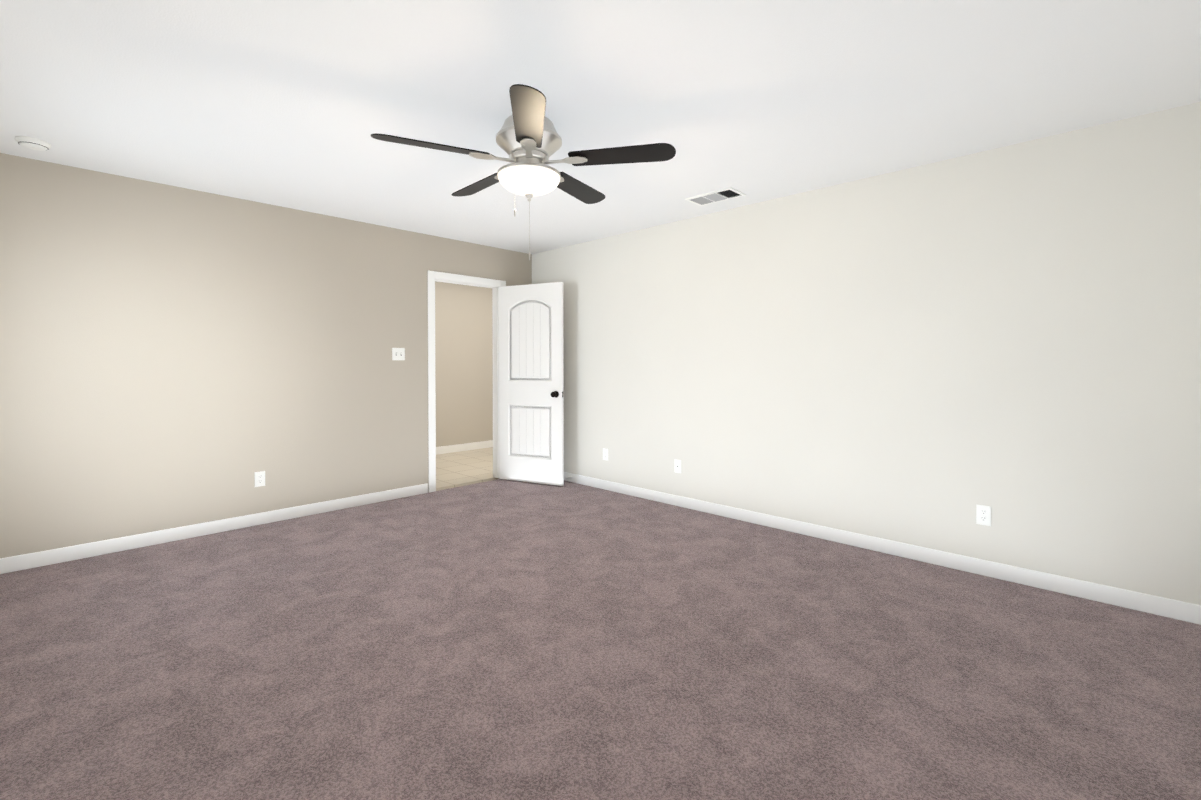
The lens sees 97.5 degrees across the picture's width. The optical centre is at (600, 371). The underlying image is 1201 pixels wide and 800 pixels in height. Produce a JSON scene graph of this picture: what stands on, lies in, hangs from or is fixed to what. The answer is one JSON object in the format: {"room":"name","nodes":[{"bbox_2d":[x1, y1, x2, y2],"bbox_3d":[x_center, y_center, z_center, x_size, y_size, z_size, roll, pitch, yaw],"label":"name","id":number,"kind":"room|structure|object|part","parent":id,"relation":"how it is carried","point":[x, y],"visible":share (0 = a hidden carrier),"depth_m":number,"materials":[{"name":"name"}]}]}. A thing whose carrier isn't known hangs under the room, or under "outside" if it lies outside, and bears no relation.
{"room":"empty bedroom","nodes":[
{"label":"empty bedroom","id":0,"kind":"room"},
{"bbox_2d":[0,153,531,557],"bbox_3d":[-2.276,-0.067,4.446,0.120,2.460,4.220,1,1,44],"label":"wall","id":1,"kind":"structure","parent":0,"point":[172,356],"depth_m":3.73,"materials":[{"name":"beige paint"}]},
{"bbox_2d":[0,483,427,573],"bbox_3d":[-2.627,1.124,4.001,0.014,0.092,2.827,1,1,44],"label":"baseboard","id":2,"kind":"structure","parent":1,"relation":"attached to","point":[47,557],"depth_m":3.71,"materials":[{"name":"white paint"}]},
{"bbox_2d":[254,471,264,486],"bbox_3d":[-2.604,0.820,4.025,0.008,0.114,0.070,1,1,44],"label":"electrical outlet","id":3,"kind":"object","parent":1,"relation":"attached to","point":[259,477],"visible":1,"depth_m":4.02,"materials":[{"name":"white plastic"}]},
{"bbox_2d":[392,348,404,359],"bbox_3d":[-1.839,-0.162,4.801,0.019,0.114,0.116,1,1,44],"label":"light switch","id":4,"kind":"object","parent":1,"relation":"attached to","point":[398,353],"visible":1,"depth_m":4.80,"materials":[{"name":"white plastic"}]},
{"bbox_2d":[427,270,505,492],"bbox_3d":[-1.379,0.090,5.386,0.152,2.119,0.899,1,1,44],"label":"door frame","id":5,"kind":"structure","parent":1,"relation":"attached to","point":[432,276],"depth_m":5.15,"materials":[{"name":"white paint"}]},
{"bbox_3d":[-1.428,0.089,5.433,0.016,2.119,0.899,1,1,44],"label":"hall door casing trim","id":6,"kind":"part","parent":5,"relation":"part of","materials":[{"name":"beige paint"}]},
{"bbox_2d":[499,282,563,485],"bbox_3d":[-0.716,0.121,5.418,0.772,2.032,0.178,0,1,26],"label":"door","id":7,"kind":"structure","parent":1,"relation":"in","point":[529,354],"depth_m":5.40,"materials":[{"name":"white paint"}]},
{"bbox_3d":[-0.418,0.224,5.275,0.109,0.066,0.178,0,1,26],"label":"knob","id":8,"kind":"part","parent":7,"relation":"part of","materials":[{"name":"black metal"}]},
{"bbox_2d":[435,281,492,446],"bbox_3d":[-2.361,-0.106,7.103,0.120,2.460,4.140,1,1,44],"label":"wall","id":9,"kind":"structure","parent":0,"point":[463,366],"depth_m":7.45,"materials":[{"name":"paint"}]},
{"bbox_2d":[436,440,492,454],"bbox_3d":[-2.313,1.077,7.075,0.014,0.104,3.900,1,1,44],"label":"baseboard","id":10,"kind":"structure","parent":9,"relation":"attached to","point":[462,447],"depth_m":7.46,"materials":[{"name":"white paint"}]},
{"bbox_2d":[436,447,498,490],"bbox_3d":[-1.676,1.161,6.465,1.780,0.046,3.900,1,1,44],"label":"floor","id":11,"kind":"structure","parent":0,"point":[461,468],"depth_m":6.21,"materials":[{"name":"beige tile"}]},
{"bbox_2d":[0,479,1200,799],"bbox_3d":[-0.271,1.216,2.627,5.320,0.050,4.100,1,1,44],"label":"floor carpet","id":12,"kind":"object","parent":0,"point":[500,639],"visible":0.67,"depth_m":2.12,"materials":[{"name":"carpet"}]},
{"bbox_2d":[0,0,1200,253],"bbox_3d":[-0.271,-1.319,2.589,5.560,0.100,4.340,1,1,44],"label":"ceiling","id":13,"kind":"structure","parent":0,"point":[294,104],"depth_m":2.37,"materials":[{"name":"white paint"}]},
{"bbox_2d":[15,136,50,150],"bbox_3d":[-3.132,-1.255,2.907,0.136,0.038,0.136,1,1,44],"label":"smoke detector","id":14,"kind":"object","parent":13,"relation":"attached to","point":[33,143],"visible":0.98,"depth_m":2.88,"materials":[{"name":"white plastic"}]},
{"bbox_2d":[371,84,675,259],"bbox_3d":[-0.397,-0.915,2.744,1.381,0.713,1.423,1,1,44],"label":"ceiling fan","id":15,"kind":"object","parent":13,"relation":"hanging from","point":[528,140],"visible":1,"depth_m":2.59,"materials":[{"name":"black wood"}]},
{"bbox_3d":[-0.397,-0.795,2.666,0.127,0.477,0.011,1,1,44],"label":"pull chain","id":16,"kind":"part","parent":15,"relation":"part of","materials":[{"name":"silver metal"}]},
{"bbox_3d":[-0.365,-0.959,2.698,0.316,0.088,0.316,1,1,44],"label":"lamp shade","id":17,"kind":"part","parent":15,"relation":"part of","materials":[{"name":"white glass"}]},
{"bbox_2d":[685,187,745,205],"bbox_3d":[0.840,-1.283,3.865,0.380,0.010,0.215,1,1,44],"label":"ceiling vent","id":18,"kind":"object","parent":13,"relation":"in","point":[728,193],"visible":1,"depth_m":3.85,"materials":[{"name":"white plastic"}]},
{"bbox_2d":[532,102,1200,604],"bbox_3d":[1.189,-0.062,4.131,5.560,2.460,0.120,1,1,44],"label":"wall","id":19,"kind":"structure","parent":0,"point":[928,354],"depth_m":3.21,"materials":[{"name":"beige paint"}]},
{"bbox_2d":[603,448,607,460],"bbox_3d":[0.047,0.808,5.150,0.070,0.114,0.008,1,1,44],"label":"electrical outlet","id":20,"kind":"object","parent":19,"relation":"attached to","point":[605,454],"visible":1,"depth_m":5.14,"materials":[{"name":"white plastic"}]},
{"bbox_2d":[674,459,680,472],"bbox_3d":[0.668,0.817,4.555,0.070,0.114,0.008,1,1,44],"label":"electrical outlet","id":21,"kind":"object","parent":19,"relation":"attached to","point":[677,466],"visible":1,"depth_m":4.55,"materials":[{"name":"white plastic"}]},
{"bbox_2d":[564,472,1200,624],"bbox_3d":[1.147,1.123,4.096,5.306,0.092,0.014,1,1,44],"label":"baseboard","id":22,"kind":"structure","parent":19,"relation":"attached to","point":[1161,606],"depth_m":3.20,"materials":[{"name":"white paint"}]},
{"bbox_2d":[976,504,990,525],"bbox_3d":[2.228,0.834,3.061,0.070,0.114,0.008,1,1,44],"label":"electrical outlet","id":23,"kind":"object","parent":19,"relation":"attached to","point":[983,514],"visible":1,"depth_m":3.06,"materials":[{"name":"white plastic"}]}
]}

